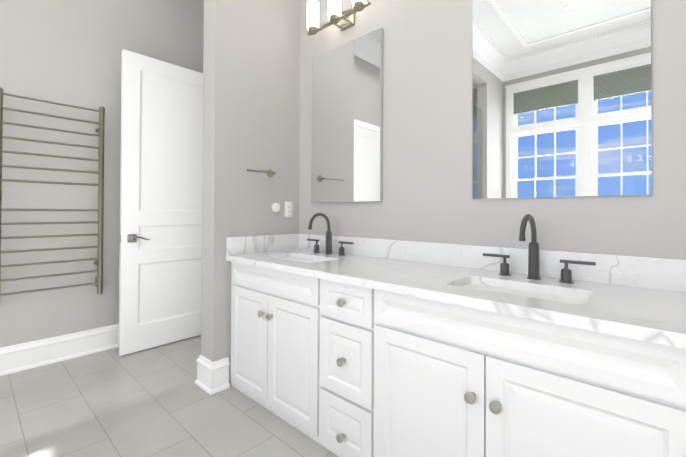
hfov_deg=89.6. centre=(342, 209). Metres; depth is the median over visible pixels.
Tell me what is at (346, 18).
sconce
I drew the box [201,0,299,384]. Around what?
wall
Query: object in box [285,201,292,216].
electrical outlet plate
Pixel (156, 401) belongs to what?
floor
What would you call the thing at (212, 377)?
baseboard
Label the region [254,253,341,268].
sink
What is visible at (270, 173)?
towel bar
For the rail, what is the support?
attached to the wall at (68, 52)
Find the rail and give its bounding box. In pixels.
[0,87,104,297]
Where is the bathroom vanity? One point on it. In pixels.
(343, 346)
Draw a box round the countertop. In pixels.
[226,233,685,348]
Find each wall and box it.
[0,0,203,347]
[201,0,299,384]
[299,0,685,258]
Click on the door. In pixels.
(160, 253)
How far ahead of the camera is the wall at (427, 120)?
1.91 m
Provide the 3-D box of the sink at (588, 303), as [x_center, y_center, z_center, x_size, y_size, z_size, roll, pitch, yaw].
[0.671,0.404,1.340,0.520,0.154,0.315,0,-1,43]
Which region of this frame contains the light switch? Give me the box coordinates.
[271,203,279,211]
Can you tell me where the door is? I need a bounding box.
[118,49,202,355]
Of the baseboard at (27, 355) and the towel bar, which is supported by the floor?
the baseboard at (27, 355)
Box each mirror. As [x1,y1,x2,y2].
[311,27,382,202]
[472,0,652,198]
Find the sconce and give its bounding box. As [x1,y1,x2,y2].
[305,0,370,35]
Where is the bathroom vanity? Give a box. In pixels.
[226,249,685,456]
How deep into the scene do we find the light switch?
2.58 m
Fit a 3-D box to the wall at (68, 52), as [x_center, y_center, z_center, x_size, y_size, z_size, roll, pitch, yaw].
[-2.532,-0.775,2.467,0.150,3.900,6.620,0,-1,43]
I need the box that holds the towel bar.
[247,169,276,177]
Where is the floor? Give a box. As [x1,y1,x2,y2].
[0,335,338,456]
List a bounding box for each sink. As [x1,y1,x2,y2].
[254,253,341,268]
[438,277,605,316]
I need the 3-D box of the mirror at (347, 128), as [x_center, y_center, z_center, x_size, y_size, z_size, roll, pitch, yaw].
[0.008,-0.607,2.434,0.655,1.115,0.025,0,-1,43]
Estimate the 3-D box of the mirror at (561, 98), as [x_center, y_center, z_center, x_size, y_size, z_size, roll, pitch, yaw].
[0.943,-0.610,1.586,0.708,1.115,0.007,0,-1,43]
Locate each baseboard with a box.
[0,324,118,375]
[194,355,229,394]

